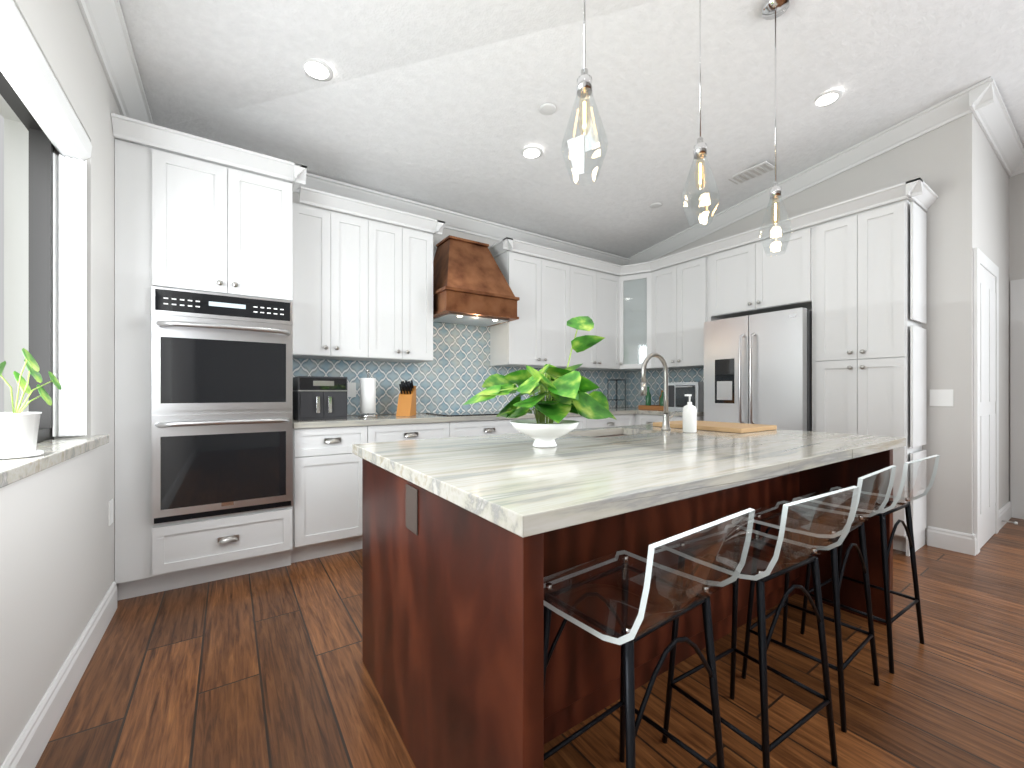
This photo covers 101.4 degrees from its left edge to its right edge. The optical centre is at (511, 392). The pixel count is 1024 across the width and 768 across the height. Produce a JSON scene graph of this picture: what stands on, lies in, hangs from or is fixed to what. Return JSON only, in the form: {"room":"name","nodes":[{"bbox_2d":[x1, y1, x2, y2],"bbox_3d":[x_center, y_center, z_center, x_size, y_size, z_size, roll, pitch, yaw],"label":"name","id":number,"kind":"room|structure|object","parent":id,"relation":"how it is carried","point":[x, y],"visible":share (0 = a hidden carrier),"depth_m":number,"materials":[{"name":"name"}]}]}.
{"room":"kitchen","nodes":[
{"label":"kitchen","id":0,"kind":"room"},
{"bbox_2d":[0,0,131,766],"bbox_3d":[-0.479,-0.929,-0.399,0.250,4.100,7.850,0,0,-34],"label":"wall","id":1,"kind":"structure","parent":0,"point":[57,556],"depth_m":1.68,"materials":[{"name":"white paint"}]},
{"bbox_2d":[0,71,53,442],"bbox_3d":[-1.292,-0.452,0.783,0.068,1.295,2.320,0,0,-34],"label":"window","id":2,"kind":"structure","parent":1,"relation":"in","point":[41,149],"depth_m":1.68,"materials":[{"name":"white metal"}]},
{"bbox_2d":[0,0,91,160],"bbox_3d":[-1.219,-1.046,0.833,0.105,0.105,2.312,0,0,-34],"label":"shade valance","id":3,"kind":"object","parent":2,"relation":"attached to","point":[26,71],"visible":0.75,"depth_m":1.38,"materials":[{"name":"white"}]},
{"bbox_2d":[53,153,86,436],"bbox_3d":[-1.859,-0.403,1.764,0.100,1.173,0.024,0,0,-34],"label":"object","id":4,"kind":"object","parent":3,"relation":"hanging from","point":[70,288],"visible":0.94,"depth_m":1.76,"materials":[{"name":"white fabric"}]},
{"bbox_2d":[0,434,108,487],"bbox_3d":[-1.227,0.211,0.876,0.150,0.039,2.400,0,0,-34],"label":"window sill","id":5,"kind":"structure","parent":1,"relation":"attached to","point":[56,452],"depth_m":1.32,"materials":[{"name":"stone"}]},
{"bbox_2d":[0,348,61,458],"bbox_3d":[-1.516,0.026,1.302,0.120,0.328,0.509,0,0,-34],"label":"plant","id":6,"kind":"object","parent":5,"relation":"on","point":[19,429],"visible":1,"depth_m":1.24,"materials":[{"name":"white ceramic"}]},
{"bbox_2d":[0,581,116,767],"bbox_3d":[-0.280,1.051,-0.452,0.016,0.140,6.340,0,0,-34],"label":"baseboard","id":7,"kind":"structure","parent":1,"relation":"attached to","point":[32,741],"depth_m":1.44,"materials":[{"name":"white wood"}]},
{"bbox_2d":[108,499,112,525],"bbox_3d":[-2.027,0.605,2.115,0.006,0.120,0.070,0,0,-34],"label":"wall outlet plate","id":8,"kind":"object","parent":1,"relation":"attached to","point":[110,504],"depth_m":2.10,"materials":[{"name":"white plastic"}]},
{"bbox_2d":[77,0,160,149],"bbox_3d":[-0.428,-1.605,-0.154,0.109,0.125,6.999,0,0,-34],"label":"crown molding","id":9,"kind":"structure","parent":1,"relation":"attached to","point":[104,19],"depth_m":1.98,"materials":[{"name":"white wood"}]},
{"bbox_2d":[293,192,624,415],"bbox_3d":[1.055,-0.929,5.229,8.600,4.100,0.250,0,0,-34],"label":"wall","id":10,"kind":"structure","parent":0,"point":[438,238],"depth_m":3.95,"materials":[{"name":"white paint"}]},
{"bbox_2d":[293,186,368,360],"bbox_3d":[-1.417,-0.839,3.191,0.534,1.152,0.348,0,0,-34],"label":"upper cabinet","id":11,"kind":"object","parent":10,"relation":"attached to","point":[362,289],"depth_m":3.05,"materials":[{"name":"white wood"}]},
{"bbox_2d":[161,149,628,265],"bbox_3d":[-0.391,-1.605,4.033,4.626,0.125,0.108,0,0,-34],"label":"crown molding","id":12,"kind":"structure","parent":10,"relation":"attached to","point":[455,221],"depth_m":3.89,"materials":[{"name":"white wood"}]},
{"bbox_2d":[369,206,436,362],"bbox_3d":[-0.973,-0.839,3.492,0.538,1.152,0.348,0,0,-34],"label":"upper cabinet","id":13,"kind":"object","parent":10,"relation":"attached to","point":[400,258],"depth_m":3.34,"materials":[{"name":"white wood"}]},
{"bbox_2d":[293,322,628,414],"bbox_3d":[-0.122,-0.295,4.272,3.909,0.968,0.010,0,0,-34],"label":"tile backsplash","id":14,"kind":"structure","parent":10,"relation":"attached to","point":[455,373],"depth_m":3.93,"materials":[{"name":"blue tile"}]},
{"bbox_2d":[347,382,355,396],"bbox_3d":[-1.322,-0.019,3.450,0.070,0.120,0.004,0,0,-34],"label":"light switch","id":15,"kind":"object","parent":14,"relation":"attached to","point":[351,389],"visible":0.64,"depth_m":3.45,"materials":[{"name":"white plastic"}]},
{"bbox_2d":[433,235,519,326],"bbox_3d":[-0.384,-1.005,3.773,0.723,0.728,0.542,0,0,-34],"label":"range hood","id":16,"kind":"object","parent":10,"relation":"attached to","point":[471,286],"visible":0.94,"depth_m":3.63,"materials":[{"name":"brown metal"}]},
{"bbox_2d":[489,238,572,368],"bbox_3d":[0.191,-0.839,4.280,0.761,1.152,0.348,0,0,-34],"label":"upper cabinet","id":17,"kind":"object","parent":10,"relation":"attached to","point":[541,335],"depth_m":4.11,"materials":[{"name":"white wood"}]},
{"bbox_2d":[573,254,596,369],"bbox_3d":[0.663,-0.839,4.600,0.381,1.152,0.348,0,0,-34],"label":"upper cabinet","id":18,"kind":"object","parent":10,"relation":"attached to","point":[584,280],"depth_m":4.48,"materials":[{"name":"white wood"}]},
{"bbox_2d":[597,262,620,369],"bbox_3d":[0.978,-0.839,4.813,0.380,1.152,0.348,0,0,-34],"label":"upper cabinet","id":19,"kind":"object","parent":10,"relation":"attached to","point":[608,285],"depth_m":4.68,"materials":[{"name":"white wood"}]},
{"bbox_2d":[35,518,1023,767],"bbox_3d":[3.082,1.171,2.012,8.850,0.100,7.850,0,0,-34],"label":"floor","id":20,"kind":"structure","parent":0,"point":[264,669],"depth_m":1.59,"materials":[{"name":"brown wood"}]},
{"bbox_2d":[111,113,306,599],"bbox_3d":[-1.850,-0.147,2.655,0.900,2.536,0.751,0,0,-34],"label":"tall cabinet","id":21,"kind":"object","parent":20,"relation":"on","point":[203,371],"visible":1,"depth_m":2.37,"materials":[{"name":"white wood"}]},
{"bbox_2d":[291,414,634,562],"bbox_3d":[0.053,0.677,4.014,3.909,0.887,0.635,0,0,-34],"label":"base cabinet","id":22,"kind":"object","parent":20,"relation":"on","point":[327,491],"depth_m":2.83,"materials":[{"name":"white wood"}]},
{"bbox_2d":[359,452,892,767],"bbox_3d":[0.607,0.691,1.885,2.206,0.861,1.152,0,0,-34],"label":"kitchen island","id":23,"kind":"object","parent":20,"relation":"on","point":[470,544],"depth_m":1.35,"materials":[{"name":"brown wood"}]},
{"bbox_2d":[352,424,905,539],"bbox_3d":[0.607,0.239,1.891,2.260,0.040,1.246,0,0,-34],"label":"island countertop","id":24,"kind":"structure","parent":23,"relation":"on","point":[526,491],"depth_m":1.28,"materials":[{"name":"white stone"}]},
{"bbox_2d":[463,316,616,447],"bbox_3d":[0.181,-0.076,1.707,0.681,0.587,0.584,0,0,-34],"label":"potted plant","id":25,"kind":"object","parent":24,"relation":"on","point":[565,390],"visible":1,"depth_m":1.60,"materials":[{"name":"green plant"}]},
{"bbox_2d":[640,353,675,429],"bbox_3d":[0.841,-0.003,2.397,0.306,0.442,0.056,0,0,-34],"label":"faucet","id":26,"kind":"object","parent":24,"relation":"on","point":[665,423],"visible":1,"depth_m":2.41,"materials":[{"name":"silver metal"}]},
{"bbox_2d":[683,394,696,432],"bbox_3d":[0.965,0.115,2.276,0.072,0.206,0.072,0,0,-34],"label":"soap bottle","id":27,"kind":"object","parent":24,"relation":"on","point":[689,417],"visible":1,"depth_m":2.25,"materials":[{"name":"white plastic"}]},
{"bbox_2d":[653,420,776,432],"bbox_3d":[1.221,0.205,2.558,0.400,0.025,0.560,0,0,-34],"label":"cutting board","id":28,"kind":"object","parent":24,"relation":"on","point":[726,427],"visible":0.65,"depth_m":2.41,"materials":[{"name":"brown wood"}]},
{"bbox_2d":[544,508,754,767],"bbox_3d":[0.288,0.698,1.030,0.421,0.846,0.435,0,0,-34],"label":"bar stool","id":29,"kind":"object","parent":20,"relation":"on","point":[628,637],"visible":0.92,"depth_m":0.98,"materials":[{"name":"plastic"}]},
{"bbox_2d":[635,414,682,424],"bbox_3d":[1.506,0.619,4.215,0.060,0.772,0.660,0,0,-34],"label":"base cabinet","id":30,"kind":"object","parent":20,"relation":"on","point":[640,419],"depth_m":4.35,"materials":[{"name":"white wood"}]},
{"bbox_2d":[293,407,637,428],"bbox_3d":[0.057,0.213,4.006,3.907,0.040,0.646,0,0,-34],"label":"countertop","id":31,"kind":"structure","parent":30,"relation":"on","point":[385,419],"depth_m":3.15,"materials":[{"name":"white stone"}]},
{"bbox_2d":[293,376,347,420],"bbox_3d":[-1.404,0.042,3.050,0.323,0.300,0.400,0,0,-34],"label":"air fryer","id":32,"kind":"object","parent":31,"relation":"on","point":[318,398],"visible":0.94,"depth_m":2.90,"materials":[{"name":"grey"}]},
{"bbox_2d":[358,369,377,416],"bbox_3d":[-1.117,0.006,3.245,0.150,0.372,0.150,0,0,-34],"label":"paper towel holder","id":33,"kind":"object","parent":31,"relation":"on","point":[367,396],"visible":1,"depth_m":3.20,"materials":[{"name":"white paper"}]},
{"bbox_2d":[396,380,415,415],"bbox_3d":[-0.868,0.045,3.444,0.110,0.293,0.210,0,0,1],"label":"knife block","id":34,"kind":"object","parent":31,"relation":"on","point":[406,405],"visible":1,"depth_m":3.40,"materials":[{"name":"orange wood"}]},
{"bbox_2d":[426,411,499,415],"bbox_3d":[-0.352,0.188,3.721,0.680,0.008,0.490,0,0,-34],"label":"cooktop","id":35,"kind":"object","parent":31,"relation":"in","point":[470,413],"visible":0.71,"depth_m":3.60,"materials":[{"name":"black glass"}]},
{"bbox_2d":[612,379,625,408],"bbox_3d":[1.232,0.022,4.932,0.206,0.340,0.206,0,0,-34],"label":"wire stand","id":36,"kind":"object","parent":31,"relation":"on","point":[625,389],"visible":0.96,"depth_m":4.91,"materials":[{"name":"black metal"}]},
{"bbox_2d":[638,386,663,409],"bbox_3d":[1.661,0.056,4.655,0.360,0.272,0.340,0,0,-34],"label":"tray","id":37,"kind":"object","parent":31,"relation":"on","point":[649,406],"visible":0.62,"depth_m":4.61,"materials":[{"name":"brown wood"}]},
{"bbox_2d":[636,409,703,415],"bbox_3d":[1.775,0.213,4.381,0.641,0.040,0.630,0,0,-34],"label":"countertop","id":38,"kind":"structure","parent":30,"relation":"on","point":[638,411],"depth_m":4.25,"materials":[{"name":"white stone"}]},
{"bbox_2d":[668,382,703,411],"bbox_3d":[1.866,0.047,4.295,0.476,0.290,0.345,0,0,-34],"label":"toaster oven","id":39,"kind":"object","parent":38,"relation":"on","point":[678,399],"visible":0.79,"depth_m":4.16,"materials":[{"name":"silver metal"}]},
{"bbox_2d":[697,416,703,420],"bbox_3d":[1.774,0.677,4.415,0.609,0.887,0.690,0,0,-34],"label":"base cabinet","id":40,"kind":"object","parent":20,"relation":"on","point":[699,418],"depth_m":4.02,"materials":[{"name":"white wood"}]},
{"bbox_2d":[654,486,858,767],"bbox_3d":[0.734,0.698,1.296,0.421,0.846,0.435,0,0,-34],"label":"bar stool","id":41,"kind":"object","parent":20,"relation":"on","point":[760,579],"visible":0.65,"depth_m":1.24,"materials":[{"name":"plastic"}]},
{"bbox_2d":[704,307,811,430],"bbox_3d":[2.222,0.229,3.740,0.568,1.785,0.828,0,0,-34],"label":"refrigerator","id":42,"kind":"object","parent":20,"relation":"on","point":[757,368],"visible":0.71,"depth_m":3.53,"materials":[{"name":"grey metal"}]},
{"bbox_2d":[731,465,895,732],"bbox_3d":[1.157,0.698,1.618,0.414,0.846,0.428,0,0,-34],"label":"bar stool","id":43,"kind":"object","parent":20,"relation":"on","point":[841,666],"visible":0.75,"depth_m":1.59,"materials":[{"name":"plastic"}]},
{"bbox_2d":[792,455,939,673],"bbox_3d":[1.593,0.698,1.901,0.414,0.846,0.428,0,0,-34],"label":"bar stool","id":44,"kind":"object","parent":20,"relation":"on","point":[885,551],"visible":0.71,"depth_m":1.84,"materials":[{"name":"plastic"}]},
{"bbox_2d":[806,182,929,555],"bbox_3d":[2.713,-0.147,3.211,0.404,2.536,0.582,0,0,-34],"label":"tall cabinet","id":45,"kind":"object","parent":20,"relation":"on","point":[856,283],"depth_m":3.02,"materials":[{"name":"white wood"}]},
{"bbox_2d":[119,0,1023,257],"bbox_3d":[3.256,-2.424,1.979,8.600,1.510,7.600,0,0,-34],"label":"ceiling","id":46,"kind":"structure","parent":0,"point":[437,103],"depth_m":2.60,"materials":[{"name":"white paint"}]},
{"bbox_2d":[304,58,332,81],"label":"recessed light","id":47,"kind":"object","parent":46,"relation":"in","point":[317,69],"depth_m":2.31,"materials":[{"name":"white plastic"}]},
{"bbox_2d":[521,146,542,158],"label":"recessed light","id":48,"kind":"object","parent":46,"relation":"in","point":[534,152],"depth_m":3.15,"materials":[{"name":"white plastic"}]},
{"bbox_2d":[539,103,555,114],"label":"smoke detector","id":49,"kind":"object","parent":46,"relation":"in","point":[547,108],"depth_m":2.74,"materials":[{"name":"white plastic"}]},
{"bbox_2d":[561,0,607,184],"bbox_3d":[0.243,-1.288,1.406,0.156,1.147,0.156,0,0,-34],"label":"pendant light","id":50,"kind":"object","parent":46,"relation":"hanging from","point":[584,84],"visible":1,"depth_m":1.40,"materials":[{"name":"clear glass"}]},
{"bbox_2d":[650,202,661,207],"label":"recessed light","id":51,"kind":"object","parent":46,"relation":"in","point":[655,205],"depth_m":4.02,"materials":[{"name":"white"}]},
{"bbox_2d":[681,0,719,228],"bbox_3d":[0.802,-1.331,1.785,0.156,1.235,0.156,0,0,-34],"label":"pendant light","id":52,"kind":"object","parent":46,"relation":"hanging from","point":[700,149],"visible":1,"depth_m":1.78,"materials":[{"name":"clear glass"}]},
{"bbox_2d":[728,161,774,183],"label":"air vent","id":53,"kind":"object","parent":46,"relation":"in","point":[764,167],"depth_m":3.58,"materials":[{"name":"white metal"}]},
{"bbox_2d":[759,0,791,255],"bbox_3d":[1.361,-1.359,2.163,0.156,1.290,0.156,0,0,-34],"label":"pendant light","id":54,"kind":"object","parent":46,"relation":"hanging from","point":[772,9],"visible":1,"depth_m":2.16,"materials":[{"name":"clear glass"}]},
{"bbox_2d":[814,90,842,106],"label":"recessed light","id":55,"kind":"object","parent":46,"relation":"in","point":[827,98],"depth_m":2.82,"materials":[{"name":"white"}]},
{"bbox_2d":[629,112,1008,544],"bbox_3d":[2.987,-0.929,4.574,1.574,4.100,3.000,0,0,-34],"label":"wall","id":56,"kind":"structure","parent":0,"point":[956,167],"depth_m":3.03,"materials":[{"name":"white paint"}]},
{"bbox_2d":[629,368,703,406],"bbox_3d":[1.855,-0.036,4.830,0.010,0.450,1.284,0,0,-34],"label":"tile backsplash","id":57,"kind":"structure","parent":56,"relation":"attached to","point":[654,379],"depth_m":5.02,"materials":[{"name":"blue tile"}]},
{"bbox_2d":[649,254,706,369],"bbox_3d":[1.874,-0.794,4.451,0.404,1.064,0.631,0,0,-34],"label":"upper cabinet","id":58,"kind":"object","parent":56,"relation":"attached to","point":[677,293],"depth_m":4.32,"materials":[{"name":"white wood"}]},
{"bbox_2d":[706,211,813,319],"bbox_3d":[2.313,-1.072,3.803,0.404,0.686,0.847,0,0,-34],"label":"upper cabinet","id":59,"kind":"object","parent":56,"relation":"attached to","point":[745,280],"depth_m":3.65,"materials":[{"name":"white wood"}]},
{"bbox_2d":[629,77,1000,264],"bbox_3d":[2.357,-1.806,4.003,0.108,0.528,2.979,0,0,-34],"label":"crown molding","id":60,"kind":"structure","parent":56,"relation":"attached to","point":[983,102],"depth_m":3.33,"materials":[{"name":"white wood"}]},
{"bbox_2d":[930,389,952,405],"bbox_3d":[3.090,0.042,3.014,0.006,0.120,0.120,0,0,-34],"label":"wall outlet plate","id":61,"kind":"object","parent":56,"relation":"attached to","point":[941,397],"depth_m":3.01,"materials":[{"name":"white plastic"}]},
{"bbox_2d":[973,247,1004,553],"bbox_3d":[3.552,0.061,3.132,0.834,2.120,0.020,0,0,-34],"label":"door frame","id":62,"kind":"structure","parent":56,"relation":"attached to","point":[985,398],"depth_m":3.07,"materials":[{"name":"white wood"}]},
{"bbox_2d":[1009,177,1010,500],"bbox_3d":[5.367,-0.929,4.496,2.280,4.100,0.201,0,0,-34],"label":"wall","id":63,"kind":"structure","parent":0,"point":[1010,177],"depth_m":3.77,"materials":[{"name":"white paint"}]},
{"bbox_2d":[999,501,1011,529],"bbox_3d":[4.194,1.051,3.570,0.700,0.140,0.017,0,0,-34],"label":"baseboard","id":64,"kind":"structure","parent":63,"relation":"attached to","point":[1005,513],"depth_m":3.56,"materials":[{"name":"white wood"}]},
{"bbox_2d":[1001,97,1023,177],"bbox_3d":[3.868,-1.994,3.294,1.550,0.125,0.109,0,0,-34],"label":"crown molding","id":65,"kind":"structure","parent":63,"relation":"attached to","point":[1012,149],"depth_m":3.43,"materials":[{"name":"white wood"}]},
{"bbox_2d":[1011,173,1023,280],"bbox_3d":[5.014,-0.929,3.163,0.200,4.100,1.590,0,0,-34],"label":"wall","id":66,"kind":"structure","parent":0,"point":[1016,227],"depth_m":3.73,"materials":[{"name":"white paint"}]},
{"bbox_2d":[1010,279,1023,522],"bbox_3d":[4.765,0.061,3.333,0.020,2.120,1.030,0,0,-34],"label":"door frame","id":67,"kind":"structure","parent":66,"relation":"attached to","point":[1016,286],"depth_m":3.72,"materials":[{"name":"white wood"}]}
]}

